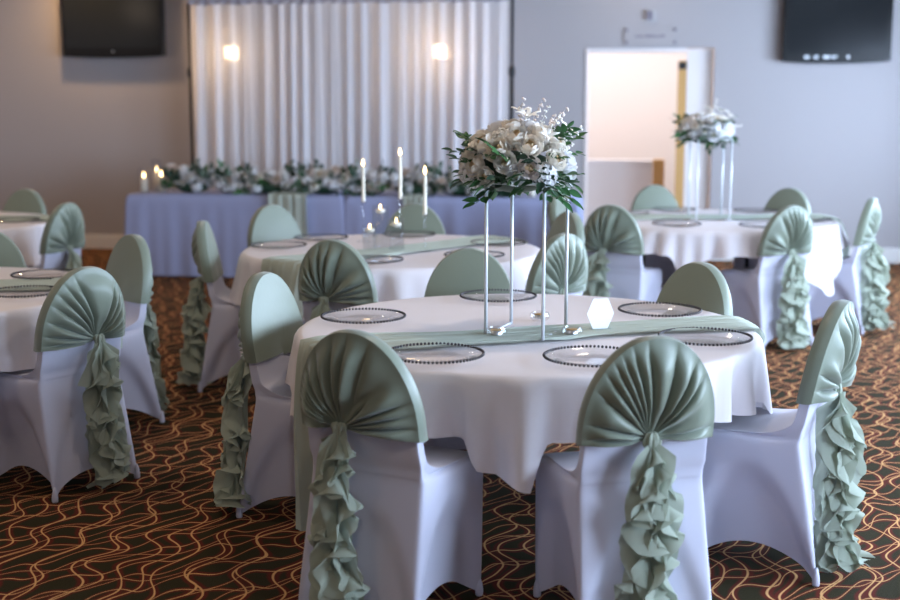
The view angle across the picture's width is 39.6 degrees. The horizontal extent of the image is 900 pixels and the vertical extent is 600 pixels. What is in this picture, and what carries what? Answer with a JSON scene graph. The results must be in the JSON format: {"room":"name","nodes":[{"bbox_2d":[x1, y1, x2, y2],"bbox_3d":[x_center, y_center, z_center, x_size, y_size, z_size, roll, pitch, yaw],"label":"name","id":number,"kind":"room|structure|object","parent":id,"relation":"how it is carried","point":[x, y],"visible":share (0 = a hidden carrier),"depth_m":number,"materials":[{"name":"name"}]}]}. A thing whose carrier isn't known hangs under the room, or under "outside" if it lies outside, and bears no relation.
{"room":"event hall","nodes":[
{"label":"event hall","id":0,"kind":"room"},
{"bbox_2d":[0,0,899,247],"bbox_3d":[-1.398,-2.074,13.096,13.800,3.150,0.160,1,9,9],"label":"wall","id":1,"kind":"structure","parent":0,"point":[80,131],"depth_m":12.54,"materials":[{"name":"grey paint"}]},
{"bbox_2d":[61,0,165,58],"bbox_3d":[-3.534,-2.909,13.151,1.120,0.728,0.123,1,9,9],"label":"television","id":2,"kind":"object","parent":1,"relation":"attached to","point":[91,29],"visible":1,"depth_m":13.10,"materials":[{"name":"black plastic"}]},
{"bbox_2d":[84,234,899,262],"bbox_3d":[-1.411,-0.579,13.246,13.500,0.150,0.016,1,9,9],"label":"baseboard","id":3,"kind":"structure","parent":1,"relation":"attached to","point":[892,255],"depth_m":13.58,"materials":[{"name":"white paint"}]},
{"bbox_2d":[583,48,686,226],"bbox_3d":[1.864,-1.478,12.673,0.996,2.105,0.172,1,9,9],"label":"trim","id":4,"kind":"structure","parent":1,"relation":"attached to","point":[597,50],"depth_m":12.54,"materials":[{"name":"white paint"}]},
{"bbox_2d":[624,27,677,44],"bbox_3d":[1.988,-2.614,12.388,0.520,0.170,0.019,1,9,9],"label":"wall sign","id":5,"kind":"object","parent":1,"relation":"attached to","point":[645,35],"visible":1,"depth_m":12.38,"materials":[{"name":"grey paint"}]},
{"bbox_2d":[646,10,655,20],"bbox_3d":[1.987,-2.810,12.348,0.100,0.100,0.034,1,9,9],"label":"wall sensor","id":6,"kind":"object","parent":1,"relation":"attached to","point":[650,14],"visible":1,"depth_m":12.34,"materials":[{"name":"grey plastic"}]},
{"bbox_2d":[674,49,712,208],"bbox_3d":[2.448,-1.466,12.617,0.335,2.090,0.097,1,9,9],"label":"door","id":7,"kind":"structure","parent":1,"relation":"in","point":[694,89],"depth_m":12.53,"materials":[{"name":"white paint"}]},
{"bbox_2d":[781,0,893,63],"bbox_3d":[3.730,-2.610,12.059,1.013,0.661,0.123,1,9,9],"label":"television","id":8,"kind":"object","parent":1,"relation":"attached to","point":[814,31],"visible":1,"depth_m":12.01,"materials":[{"name":"black plastic"}]},
{"bbox_2d":[0,248,899,599],"bbox_3d":[-2.527,0.679,6.149,14.100,0.100,21.000,1,9,9],"label":"floor","id":9,"kind":"structure","parent":0,"point":[161,534],"depth_m":4.70,"materials":[{"name":"carpet"}]},
{"bbox_2d":[0,232,26,267],"bbox_3d":[-2.385,0.117,6.401,0.437,0.930,0.553,-2,9,-10],"label":"banquet chair","id":10,"kind":"object","parent":9,"relation":"on","point":[10,254],"visible":0.16,"depth_m":6.49,"materials":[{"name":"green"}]},
{"bbox_2d":[2,189,46,265],"bbox_3d":[-3.283,-0.360,9.395,0.437,0.930,0.553,4,10,22],"label":"banquet chair","id":11,"kind":"object","parent":9,"relation":"on","point":[22,200],"visible":0.16,"depth_m":9.45,"materials":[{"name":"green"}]},
{"bbox_2d":[2,189,46,214],"bbox_3d":[-3.224,-0.683,9.492,0.418,0.321,0.151,4,10,22],"label":"hood","id":12,"kind":"object","parent":11,"relation":"attached to","point":[22,200],"depth_m":9.45,"materials":[{"name":"green fabric"}]},
{"bbox_2d":[27,202,85,271],"bbox_3d":[-2.680,-0.190,8.327,0.548,0.930,0.437,3,10,19],"label":"banquet chair","id":13,"kind":"object","parent":9,"relation":"on","point":[63,238],"visible":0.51,"depth_m":8.17,"materials":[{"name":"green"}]},
{"bbox_2d":[39,202,85,253],"bbox_3d":[-2.530,-0.482,8.228,0.149,0.322,0.418,3,10,19],"label":"hood","id":14,"kind":"object","parent":13,"relation":"attached to","point":[64,229],"depth_m":8.14,"materials":[{"name":"green fabric"}]},
{"bbox_2d":[0,266,139,502],"bbox_3d":[-1.610,0.307,5.209,0.543,0.930,0.437,7,11,36],"label":"banquet chair","id":15,"kind":"object","parent":9,"relation":"on","point":[62,418],"visible":1,"depth_m":5.09,"materials":[{"name":"grey fabric"}]},
{"bbox_2d":[33,266,125,351],"bbox_3d":[-1.483,0.024,5.065,0.149,0.324,0.419,7,11,36],"label":"hood","id":16,"kind":"object","parent":15,"relation":"attached to","point":[84,309],"depth_m":5.00,"materials":[{"name":"green fabric"}]},
{"bbox_2d":[106,234,169,422],"bbox_3d":[-1.702,0.147,6.214,0.584,0.930,0.437,-8,12,-41],"label":"banquet chair","id":17,"kind":"object","parent":9,"relation":"on","point":[129,263],"visible":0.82,"depth_m":6.17,"materials":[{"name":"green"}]},
{"bbox_2d":[106,234,153,303],"bbox_3d":[-1.597,-0.169,6.260,0.151,0.321,0.418,-8,12,-41],"label":"hood","id":18,"kind":"object","parent":17,"relation":"attached to","point":[129,263],"depth_m":6.17,"materials":[{"name":"green fabric"}]},
{"bbox_2d":[176,220,240,391],"bbox_3d":[-1.236,0.015,7.041,0.614,0.930,0.437,0,9,-3],"label":"banquet chair","id":19,"kind":"object","parent":9,"relation":"on","point":[202,363],"visible":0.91,"depth_m":6.91,"materials":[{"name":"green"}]},
{"bbox_2d":[191,220,223,282],"bbox_3d":[-1.362,-0.284,6.987,0.151,0.321,0.418,0,9,-3],"label":"hood","id":20,"kind":"object","parent":19,"relation":"attached to","point":[205,253],"depth_m":6.85,"materials":[{"name":"green fabric"}]},
{"bbox_2d":[213,272,302,517],"bbox_3d":[-0.595,0.362,4.868,0.601,0.930,0.474,3,10,21],"label":"banquet chair","id":21,"kind":"object","parent":9,"relation":"on","point":[269,316],"visible":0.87,"depth_m":4.78,"materials":[{"name":"grey fabric"}]},
{"bbox_2d":[237,272,302,363],"bbox_3d":[-0.711,0.052,4.885,0.149,0.324,0.419,3,10,21],"label":"hood","id":22,"kind":"object","parent":21,"relation":"attached to","point":[269,316],"depth_m":4.80,"materials":[{"name":"green fabric"}]},
{"bbox_2d":[247,204,304,324],"bbox_3d":[-1.029,-0.136,7.993,0.437,0.930,0.548,-9,13,-44],"label":"banquet chair","id":23,"kind":"object","parent":9,"relation":"on","point":[271,222],"visible":0.15,"depth_m":8.00,"materials":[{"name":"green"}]},
{"bbox_2d":[247,204,301,246],"bbox_3d":[-1.142,-0.455,8.056,0.418,0.321,0.151,-9,13,-44],"label":"hood","id":24,"kind":"object","parent":23,"relation":"attached to","point":[271,222],"depth_m":8.00,"materials":[{"name":"green fabric"}]},
{"bbox_2d":[298,239,377,322],"bbox_3d":[-0.500,0.140,6.261,0.437,0.930,0.543,4,10,22],"label":"banquet chair","id":25,"kind":"object","parent":9,"relation":"on","point":[333,275],"visible":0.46,"depth_m":6.02,"materials":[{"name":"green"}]},
{"bbox_2d":[187,0,514,171],"bbox_3d":[-1.020,-1.723,12.580,3.690,2.620,0.400,1,9,9],"label":"stand","id":26,"kind":"object","parent":9,"relation":"on","point":[511,70],"visible":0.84,"depth_m":12.63,"materials":[{"name":"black metal"}]},
{"bbox_2d":[190,0,507,191],"bbox_3d":[-1.040,-1.719,12.523,3.234,2.570,0.189,1,9,9],"label":"curtain","id":27,"kind":"object","parent":26,"relation":"hanging from","point":[274,85],"visible":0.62,"depth_m":12.46,"materials":[{"name":"white fabric"}]},
{"bbox_2d":[187,0,506,4],"bbox_3d":[-1.038,-2.961,12.299,3.250,0.087,0.028,1,9,9],"label":"curtain valance","id":28,"kind":"object","parent":27,"relation":"attached to","point":[193,2],"visible":1,"depth_m":12.37,"materials":[{"name":"grey fabric"}]},
{"bbox_2d":[298,329,482,599],"bbox_3d":[-0.200,0.520,3.873,0.437,0.930,0.543,5,10,28],"label":"banquet chair","id":29,"kind":"object","parent":9,"relation":"on","point":[392,515],"visible":0.99,"depth_m":3.72,"materials":[{"name":"grey fabric"}]},
{"bbox_2d":[300,329,427,442],"bbox_3d":[-0.275,0.244,3.684,0.419,0.324,0.150,5,10,28],"label":"hood","id":30,"kind":"object","parent":29,"relation":"attached to","point":[355,386],"depth_m":3.63,"materials":[{"name":"green fabric"}]},
{"bbox_2d":[385,203,445,234],"bbox_3d":[-0.240,-0.140,8.017,0.437,0.930,0.543,1,9,5],"label":"banquet chair","id":31,"kind":"object","parent":9,"relation":"on","point":[412,216],"visible":0.12,"depth_m":8.09,"materials":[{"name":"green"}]},
{"bbox_2d":[423,248,513,449],"bbox_3d":[0.082,0.250,5.568,0.437,0.930,0.553,0,9,2],"label":"banquet chair","id":32,"kind":"object","parent":9,"relation":"on","point":[461,270],"visible":0.13,"depth_m":5.63,"materials":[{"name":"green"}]},
{"bbox_2d":[424,248,513,296],"bbox_3d":[0.087,-0.075,5.676,0.418,0.321,0.151,0,9,2],"label":"hood","id":33,"kind":"object","parent":32,"relation":"attached to","point":[462,270],"depth_m":5.64,"materials":[{"name":"green fabric"}]},
{"bbox_2d":[524,233,587,294],"bbox_3d":[0.459,0.100,6.507,0.437,0.930,0.548,-8,12,-41],"label":"banquet chair","id":34,"kind":"object","parent":9,"relation":"on","point":[555,246],"visible":0.32,"depth_m":6.26,"materials":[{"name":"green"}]},
{"bbox_2d":[546,189,569,226],"bbox_3d":[0.978,-0.375,9.489,0.543,0.930,0.437,4,10,22],"label":"banquet chair","id":35,"kind":"object","parent":9,"relation":"on","point":[554,209],"visible":0.09,"depth_m":9.35,"materials":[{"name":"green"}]},
{"bbox_2d":[546,211,584,245],"bbox_3d":[0.565,-0.065,7.544,0.553,0.930,0.437,-4,10,-24],"label":"banquet chair","id":36,"kind":"object","parent":9,"relation":"on","point":[576,227],"visible":0.07,"depth_m":7.49,"materials":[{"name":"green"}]},
{"bbox_2d":[583,204,661,301],"bbox_3d":[1.106,-0.177,8.251,0.443,0.930,0.595,5,10,28],"label":"banquet chair","id":37,"kind":"object","parent":9,"relation":"on","point":[614,243],"visible":0.71,"depth_m":8.10,"materials":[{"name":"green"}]},
{"bbox_2d":[584,204,644,254],"bbox_3d":[1.046,-0.457,8.083,0.419,0.324,0.150,5,10,28],"label":"hood","id":38,"kind":"object","parent":37,"relation":"attached to","point":[610,229],"depth_m":8.03,"materials":[{"name":"green fabric"}]},
{"bbox_2d":[533,335,714,599],"bbox_3d":[0.540,0.533,3.792,0.437,0.930,0.553,-2,9,-14],"label":"banquet chair","id":39,"kind":"object","parent":9,"relation":"on","point":[621,516],"visible":1,"depth_m":3.62,"materials":[{"name":"grey fabric"}]},
{"bbox_2d":[575,335,714,446],"bbox_3d":[0.578,0.257,3.593,0.418,0.321,0.151,-2,9,-14],"label":"hood","id":40,"kind":"object","parent":39,"relation":"attached to","point":[653,390],"depth_m":3.55,"materials":[{"name":"green fabric"}]},
{"bbox_2d":[630,185,678,284],"bbox_3d":[1.648,-0.429,9.829,0.437,0.930,0.553,-1,9,-8],"label":"banquet chair","id":41,"kind":"object","parent":9,"relation":"on","point":[650,196],"visible":0.15,"depth_m":9.88,"materials":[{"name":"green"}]},
{"bbox_2d":[630,185,678,210],"bbox_3d":[1.626,-0.754,9.935,0.418,0.321,0.151,-1,9,-8],"label":"hood","id":42,"kind":"object","parent":41,"relation":"attached to","point":[651,196],"depth_m":9.89,"materials":[{"name":"green fabric"}]},
{"bbox_2d":[657,261,732,315],"bbox_3d":[0.892,0.317,5.147,0.548,0.930,0.437,-6,11,-34],"label":"banquet chair","id":43,"kind":"object","parent":9,"relation":"on","point":[702,285],"visible":0.17,"depth_m":5.13,"materials":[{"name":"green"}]},
{"bbox_2d":[642,254,748,287],"bbox_3d":[1.900,-0.208,9.030,1.680,0.746,1.680,5,10,30],"label":"round table","id":44,"kind":"object","parent":9,"relation":"on","point":[746,260],"visible":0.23,"depth_m":8.46,"materials":[{"name":"black metal"}]},
{"bbox_2d":[628,209,850,296],"bbox_3d":[1.906,-0.357,9.002,1.860,0.461,1.852,0,9,0],"label":"tablecloth","id":45,"kind":"object","parent":44,"relation":"on","point":[714,238],"visible":0.51,"depth_m":8.29,"materials":[{"name":"white fabric"}]},
{"bbox_2d":[652,220,701,226],"bbox_3d":[1.533,-0.513,8.450,0.330,0.022,0.330,6,11,35],"label":"charger plate","id":46,"kind":"object","parent":45,"relation":"on","point":[700,223],"visible":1,"depth_m":8.40,"materials":[{"name":"grey metal"}]},
{"bbox_2d":[630,213,773,219],"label":"table runner","id":47,"kind":"object","parent":45,"relation":"on","point":[649,216],"depth_m":8.95,"materials":[{"name":"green fabric"}]},
{"bbox_2d":[688,138,732,220],"bbox_3d":[1.835,-0.856,8.825,0.247,0.574,0.252,0,9,-2],"label":"stand","id":48,"kind":"object","parent":47,"relation":"on","point":[731,139],"visible":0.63,"depth_m":8.74,"materials":[{"name":"white metal"}]},
{"bbox_2d":[669,99,741,154],"bbox_3d":[1.787,-1.215,8.754,0.525,0.389,0.467,-6,11,-33],"label":"flower arrangement","id":49,"kind":"object","parent":48,"relation":"on","point":[700,125],"visible":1,"depth_m":8.67,"materials":[{"name":"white plant"}]},
{"bbox_2d":[733,208,777,213],"bbox_3d":[2.312,-0.673,9.452,0.330,0.022,0.330,8,12,39],"label":"charger plate","id":50,"kind":"object","parent":45,"relation":"on","point":[754,212],"visible":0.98,"depth_m":9.41,"materials":[{"name":"grey metal"}]},
{"bbox_2d":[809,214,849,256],"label":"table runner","id":51,"kind":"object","parent":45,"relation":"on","point":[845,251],"depth_m":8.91,"materials":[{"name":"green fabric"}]},
{"bbox_2d":[721,205,813,348],"bbox_3d":[2.120,-0.166,8.180,0.437,0.930,0.603,-4,10,-26],"label":"banquet chair","id":52,"kind":"object","parent":9,"relation":"on","point":[773,295],"visible":0.99,"depth_m":8.02,"materials":[{"name":"grey fabric"}]},
{"bbox_2d":[757,205,813,255],"bbox_3d":[2.178,-0.448,8.016,0.418,0.322,0.149,-4,10,-26],"label":"hood","id":53,"kind":"object","parent":52,"relation":"attached to","point":[790,231],"depth_m":7.96,"materials":[{"name":"green fabric"}]},
{"bbox_2d":[733,188,811,268],"bbox_3d":[2.489,-0.384,9.546,0.437,0.930,0.548,9,12,43],"label":"banquet chair","id":54,"kind":"object","parent":9,"relation":"on","point":[784,197],"visible":0.1,"depth_m":9.54,"materials":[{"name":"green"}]},
{"bbox_2d":[763,188,811,213],"bbox_3d":[2.600,-0.703,9.611,0.418,0.321,0.151,9,12,43],"label":"hood","id":55,"kind":"object","parent":54,"relation":"attached to","point":[784,197],"depth_m":9.58,"materials":[{"name":"green fabric"}]},
{"bbox_2d":[702,300,874,586],"bbox_3d":[1.183,0.448,4.327,0.608,0.930,0.437,5,11,31],"label":"banquet chair","id":56,"kind":"object","parent":9,"relation":"on","point":[786,481],"visible":0.97,"depth_m":4.20,"materials":[{"name":"grey fabric"}]},
{"bbox_2d":[796,300,860,404],"bbox_3d":[1.294,0.158,4.213,0.149,0.322,0.418,5,11,31],"label":"hood","id":57,"kind":"object","parent":56,"relation":"attached to","point":[830,366],"depth_m":4.09,"materials":[{"name":"green fabric"}]},
{"bbox_2d":[808,197,894,334],"bbox_3d":[2.804,-0.258,8.753,0.651,0.930,0.437,5,10,28],"label":"banquet chair","id":58,"kind":"object","parent":9,"relation":"on","point":[862,278],"visible":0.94,"depth_m":8.61,"materials":[{"name":"grey fabric"}]},
{"bbox_2d":[852,197,880,245],"bbox_3d":[2.900,-0.550,8.655,0.151,0.321,0.418,5,10,28],"label":"hood","id":59,"kind":"object","parent":58,"relation":"attached to","point":[870,219],"depth_m":8.52,"materials":[{"name":"green fabric"}]},
{"bbox_3d":[0.285,0.476,4.739,1.680,0.746,1.680,0,9,0],"label":"round table","id":60,"kind":"object","parent":9,"relation":"on","visible":0},
{"bbox_2d":[285,294,771,493],"bbox_3d":[0.284,0.282,4.682,1.803,0.362,1.815,0,9,0],"label":"tablecloth","id":61,"kind":"object","parent":60,"relation":"on","point":[507,404],"visible":0.6,"depth_m":4.12,"materials":[{"name":"white fabric"}]},
{"bbox_2d":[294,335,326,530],"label":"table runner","id":62,"kind":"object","parent":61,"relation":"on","point":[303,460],"depth_m":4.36,"materials":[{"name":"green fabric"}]},
{"bbox_2d":[320,307,405,323],"bbox_3d":[-0.334,0.066,4.818,0.330,0.022,0.330,0,9,0],"label":"charger plate","id":63,"kind":"object","parent":61,"relation":"on","point":[359,308],"visible":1,"depth_m":4.76,"materials":[{"name":"clear glass"}]},
{"bbox_2d":[391,342,484,363],"bbox_3d":[-0.050,0.179,4.104,0.330,0.022,0.330,5,10,30],"label":"charger plate","id":64,"kind":"object","parent":61,"relation":"on","point":[421,343],"visible":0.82,"depth_m":4.04,"materials":[{"name":"clear glass"}]},
{"bbox_2d":[459,289,536,302],"bbox_3d":[0.205,-0.014,5.319,0.330,0.022,0.330,-1,9,-7],"label":"charger plate","id":65,"kind":"object","parent":61,"relation":"on","point":[462,293],"visible":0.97,"depth_m":5.26,"materials":[{"name":"clear glass"}]},
{"bbox_2d":[371,315,764,349],"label":"table runner","id":66,"kind":"object","parent":61,"relation":"on","point":[525,333],"depth_m":4.50,"materials":[{"name":"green fabric"}]},
{"bbox_2d":[484,181,568,340],"bbox_3d":[0.278,-0.155,4.507,0.227,0.550,0.274,4,10,23],"label":"stand","id":67,"kind":"object","parent":66,"relation":"on","point":[543,336],"visible":0.67,"depth_m":4.45,"materials":[{"name":"white metal"}]},
{"bbox_2d":[442,97,587,212],"bbox_3d":[0.233,-0.519,4.455,0.483,0.403,0.554,-8,12,-41],"label":"flower arrangement","id":68,"kind":"object","parent":67,"relation":"on","point":[508,151],"visible":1,"depth_m":4.35,"materials":[{"name":"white plant"}]},
{"bbox_2d":[587,298,613,328],"bbox_3d":[0.545,0.056,4.530,0.104,0.125,0.040,-2,9,-14],"label":"table card","id":69,"kind":"object","parent":66,"relation":"on","point":[600,313],"visible":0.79,"depth_m":4.53,"materials":[{"name":"white paper"}]},
{"bbox_2d":[542,345,618,367],"bbox_3d":[0.466,0.187,4.055,0.330,0.022,0.330,-3,9,-16],"label":"charger plate","id":70,"kind":"object","parent":61,"relation":"on","point":[561,362],"visible":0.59,"depth_m":4.03,"materials":[{"name":"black glass"}]},
{"bbox_2d":[618,301,701,317],"bbox_3d":[0.833,0.042,4.965,0.330,0.022,0.330,-5,10,-28],"label":"charger plate","id":71,"kind":"object","parent":61,"relation":"on","point":[653,302],"visible":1,"depth_m":4.91,"materials":[{"name":"black glass"}]},
{"bbox_2d":[657,327,752,345],"bbox_3d":[0.897,0.133,4.395,0.330,0.022,0.330,4,10,25],"label":"charger plate","id":72,"kind":"object","parent":61,"relation":"on","point":[715,328],"visible":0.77,"depth_m":4.33,"materials":[{"name":"black glass"}]},
{"bbox_3d":[-0.330,0.082,7.213,1.680,0.746,1.680,-8,12,-39],"label":"round table","id":73,"kind":"object","parent":9,"relation":"on","visible":0},
{"bbox_2d":[229,234,539,355],"bbox_3d":[-0.305,-0.031,7.188,1.881,0.533,1.892,0,9,0],"label":"tablecloth","id":74,"kind":"object","parent":73,"relation":"on","point":[408,278],"visible":0.36,"depth_m":6.80,"materials":[{"name":"white fabric"}]},
{"bbox_2d":[249,241,306,248],"bbox_3d":[-0.989,-0.314,7.196,0.330,0.022,0.330,1,9,4],"label":"charger plate","id":75,"kind":"object","parent":74,"relation":"on","point":[304,243],"visible":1,"depth_m":7.15,"materials":[{"name":"black glass"}]},
{"bbox_2d":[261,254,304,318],"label":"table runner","id":76,"kind":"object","parent":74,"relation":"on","point":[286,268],"depth_m":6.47,"materials":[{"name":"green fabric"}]},
{"bbox_2d":[294,233,347,240],"bbox_3d":[-0.783,-0.378,7.598,0.330,0.022,0.330,-9,13,-44],"label":"charger plate","id":77,"kind":"object","parent":74,"relation":"on","point":[296,236],"visible":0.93,"depth_m":7.55,"materials":[{"name":"black glass"}]},
{"bbox_2d":[362,254,403,264],"bbox_3d":[-0.407,-0.208,6.533,0.330,0.022,0.330,1,9,7],"label":"charger plate","id":78,"kind":"object","parent":74,"relation":"on","point":[402,258],"visible":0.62,"depth_m":6.46,"materials":[{"name":"black glass"}]},
{"bbox_2d":[383,230,435,237],"bbox_3d":[-0.252,-0.406,7.779,0.330,0.022,0.330,1,9,7],"label":"charger plate","id":79,"kind":"object","parent":74,"relation":"on","point":[384,233],"visible":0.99,"depth_m":7.72,"materials":[{"name":"black glass"}]},
{"bbox_2d":[356,235,527,258],"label":"table runner","id":80,"kind":"object","parent":74,"relation":"on","point":[463,241],"depth_m":7.16,"materials":[{"name":"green fabric"}]},
{"bbox_3d":[-0.140,-0.383,7.027,0.084,0.214,0.084,0,9,0],"label":"holder","id":81,"kind":"object","parent":80,"relation":"on","visible":0},
{"bbox_2d":[423,167,426,214],"bbox_3d":[-0.140,-0.613,6.991,0.022,0.272,0.021,0,9,0],"label":"taper candle","id":82,"kind":"object","parent":81,"relation":"on","point":[424,176],"visible":1,"depth_m":6.99,"materials":[{"name":"beige wax"}]},
{"bbox_2d":[471,238,526,246],"bbox_3d":[0.285,-0.334,7.325,0.330,0.022,0.330,-3,9,-16],"label":"charger plate","id":83,"kind":"object","parent":74,"relation":"on","point":[524,241],"visible":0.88,"depth_m":7.24,"materials":[{"name":"black glass"}]},
{"bbox_3d":[-0.290,-0.463,7.318,0.084,0.280,0.084,0,9,0],"label":"holder","id":84,"kind":"object","parent":74,"relation":"on","visible":0},
{"bbox_2d":[398,149,401,198],"bbox_3d":[-0.290,-0.737,7.275,0.022,0.296,0.021,0,9,0],"label":"taper candle","id":85,"kind":"object","parent":84,"relation":"on","point":[400,158],"visible":1,"depth_m":7.27,"materials":[{"name":"beige wax"}]},
{"bbox_3d":[-0.516,-0.472,7.469,0.084,0.251,0.084,0,9,0],"label":"holder","id":86,"kind":"object","parent":74,"relation":"on","visible":0},
{"bbox_2d":[362,160,364,201],"bbox_3d":[-0.516,-0.712,7.431,0.022,0.255,0.021,0,9,0],"label":"taper candle","id":87,"kind":"object","parent":86,"relation":"on","point":[363,169],"visible":1,"depth_m":7.42,"materials":[{"name":"beige wax"}]},
{"bbox_3d":[-2.450,0.332,5.643,1.680,0.746,1.680,2,9,10],"label":"round table","id":88,"kind":"object","parent":9,"relation":"on","visible":0},
{"bbox_2d":[0,267,67,371],"bbox_3d":[-2.445,0.155,5.621,1.805,0.409,1.785,0,9,0],"label":"tablecloth","id":89,"kind":"object","parent":88,"relation":"on","point":[18,316],"visible":0.22,"depth_m":5.12,"materials":[{"name":"white fabric"}]},
{"bbox_2d":[0,285,52,297],"bbox_3d":[-1.848,-0.032,5.433,0.330,0.022,0.330,2,9,14],"label":"charger plate","id":90,"kind":"object","parent":89,"relation":"on","point":[28,296],"visible":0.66,"depth_m":5.37,"materials":[{"name":"black glass"}]},
{"bbox_2d":[10,268,72,278],"bbox_3d":[-1.930,-0.120,5.982,0.330,0.022,0.330,-7,11,-37],"label":"charger plate","id":91,"kind":"object","parent":89,"relation":"on","point":[13,273],"visible":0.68,"depth_m":5.95,"materials":[{"name":"black glass"}]},
{"bbox_2d":[0,277,122,348],"bbox_3d":[-2.444,0.079,5.693,1.850,0.326,0.330,-1,9,-4],"label":"table runner","id":92,"kind":"object","parent":89,"relation":"on","point":[3,282],"visible":0.22,"depth_m":5.72,"materials":[{"name":"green fabric"}]},
{"bbox_3d":[-3.650,-0.176,8.832,1.680,0.746,1.680,-2,9,-10],"label":"round table","id":93,"kind":"object","parent":9,"relation":"on","visible":0},
{"bbox_2d":[0,212,46,265],"bbox_3d":[-3.643,-0.278,8.819,1.882,0.557,1.896,0,9,0],"label":"tablecloth","id":94,"kind":"object","parent":93,"relation":"on","point":[27,236],"visible":0.34,"depth_m":8.44,"materials":[{"name":"white fabric"}]},
{"bbox_2d":[0,217,39,222],"bbox_3d":[-3.032,-0.556,8.717,0.330,0.022,0.330,1,9,5],"label":"charger plate","id":95,"kind":"object","parent":94,"relation":"on","point":[37,218],"visible":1,"depth_m":8.67,"materials":[{"name":"black glass"}]},
{"bbox_2d":[0,215,49,220],"bbox_3d":[-3.653,-0.437,8.943,1.875,0.323,0.326,0,9,0],"label":"table runner","id":96,"kind":"object","parent":94,"relation":"on","point":[42,217],"visible":0.3,"depth_m":8.85,"materials":[{"name":"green fabric"}]},
{"bbox_3d":[-1.891,-0.624,11.642,1.995,0.744,0.720,1,9,9],"label":"trestle table","id":97,"kind":"object","parent":9,"relation":"on","visible":0},
{"bbox_2d":[124,189,356,276],"bbox_3d":[-1.886,-0.634,11.642,2.133,0.736,0.871,1,9,9],"label":"tablecloth","id":98,"kind":"object","parent":97,"relation":"on","point":[167,220],"visible":0.44,"depth_m":11.29,"materials":[{"name":"blue fabric"}]},
{"bbox_2d":[159,158,219,192],"bbox_3d":[-2.364,-1.136,11.419,0.603,0.320,0.277,2,9,14],"label":"arrangement","id":99,"kind":"object","parent":98,"relation":"on","point":[184,179],"visible":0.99,"depth_m":11.39,"materials":[{"name":"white plant"}]},
{"bbox_2d":[199,158,263,193],"bbox_3d":[-1.957,-1.120,11.356,0.612,0.327,0.287,1,9,7],"label":"arrangement","id":100,"kind":"object","parent":98,"relation":"on","point":[224,181],"visible":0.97,"depth_m":11.32,"materials":[{"name":"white plant"}]},
{"bbox_2d":[232,160,301,194],"bbox_3d":[-1.648,-1.089,11.293,0.630,0.348,0.321,1,9,9],"label":"arrangement","id":101,"kind":"object","parent":98,"relation":"on","point":[278,182],"visible":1,"depth_m":11.28,"materials":[{"name":"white plant"}]},
{"bbox_2d":[268,190,314,237],"bbox_3d":[-1.409,-0.664,11.331,0.400,0.635,0.475,1,9,9],"label":"table runner","id":102,"kind":"object","parent":98,"relation":"on","point":[293,202],"visible":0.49,"depth_m":11.08,"materials":[{"name":"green fabric"}]},
{"bbox_2d":[290,159,355,195],"bbox_3d":[-1.149,-1.093,11.222,0.629,0.352,0.306,1,9,9],"label":"arrangement","id":103,"kind":"object","parent":98,"relation":"on","point":[326,180],"visible":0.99,"depth_m":11.21,"materials":[{"name":"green plant"}]},
{"bbox_3d":[-2.827,-1.106,11.548,0.100,0.220,0.100,0,9,0],"label":"glass","id":104,"kind":"object","parent":98,"relation":"on","visible":0},
{"bbox_2d":[140,172,147,191],"bbox_3d":[-2.827,-1.093,11.550,0.064,0.179,0.063,0,9,0],"label":"pillar candle","id":105,"kind":"object","parent":104,"relation":"in","point":[144,181],"visible":1,"depth_m":11.53,"materials":[{"name":"beige wax"}]},
{"bbox_2d":[586,159,652,220],"bbox_3d":[1.145,-1.057,13.674,2.100,0.960,0.190,1,9,9],"label":"wall","id":106,"kind":"structure","parent":0,"point":[618,182],"depth_m":13.46,"materials":[{"name":"white paint"}]},
{"bbox_2d":[652,159,663,186],"bbox_3d":[2.242,-1.033,13.506,0.120,0.965,0.210,1,9,9],"label":"trim","id":107,"kind":"structure","parent":106,"relation":"attached to","point":[658,164],"depth_m":13.35,"materials":[{"name":"brown wood"}]},
{"bbox_2d":[587,48,713,208],"bbox_3d":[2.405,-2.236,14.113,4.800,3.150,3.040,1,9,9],"label":"doorway","id":108,"kind":"structure","parent":0,"point":[632,97],"depth_m":15.51,"materials":[{"name":"white paint"}]},
{"bbox_3d":[0.140,-0.574,11.331,2.015,0.744,0.720,1,9,9],"label":"trestle table","id":109,"kind":"object","parent":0,"visible":0},
{"bbox_2d":[344,191,583,248],"bbox_3d":[0.143,-0.585,11.331,2.166,0.736,0.877,1,9,9],"label":"tablecloth","id":110,"kind":"object","parent":109,"relation":"on","point":[469,221],"visible":0.32,"depth_m":10.92,"materials":[{"name":"blue fabric"}]},
{"bbox_2d":[335,159,396,195],"bbox_3d":[-0.734,-1.078,11.159,0.636,0.362,0.307,1,9,9],"label":"arrangement","id":111,"kind":"object","parent":110,"relation":"on","point":[381,176],"visible":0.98,"depth_m":11.13,"materials":[{"name":"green plant"}]},
{"bbox_2d":[376,161,443,196],"bbox_3d":[-0.328,-1.078,11.099,0.616,0.320,0.315,1,9,9],"label":"arrangement","id":112,"kind":"object","parent":110,"relation":"on","point":[410,185],"visible":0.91,"depth_m":11.07,"materials":[{"name":"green plant"}]},
{"bbox_2d":[403,192,432,205],"bbox_3d":[-0.282,-0.745,11.141,0.220,0.415,0.475,1,9,9],"label":"swag","id":113,"kind":"object","parent":110,"relation":"on","point":[411,198],"visible":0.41,"depth_m":10.91,"materials":[{"name":"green fabric"}]},
{"bbox_2d":[426,165,479,197],"bbox_3d":[0.062,-1.051,11.039,0.630,0.286,0.305,1,9,6],"label":"arrangement","id":114,"kind":"object","parent":110,"relation":"on","point":[461,191],"visible":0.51,"depth_m":11.03,"materials":[{"name":"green plant"}]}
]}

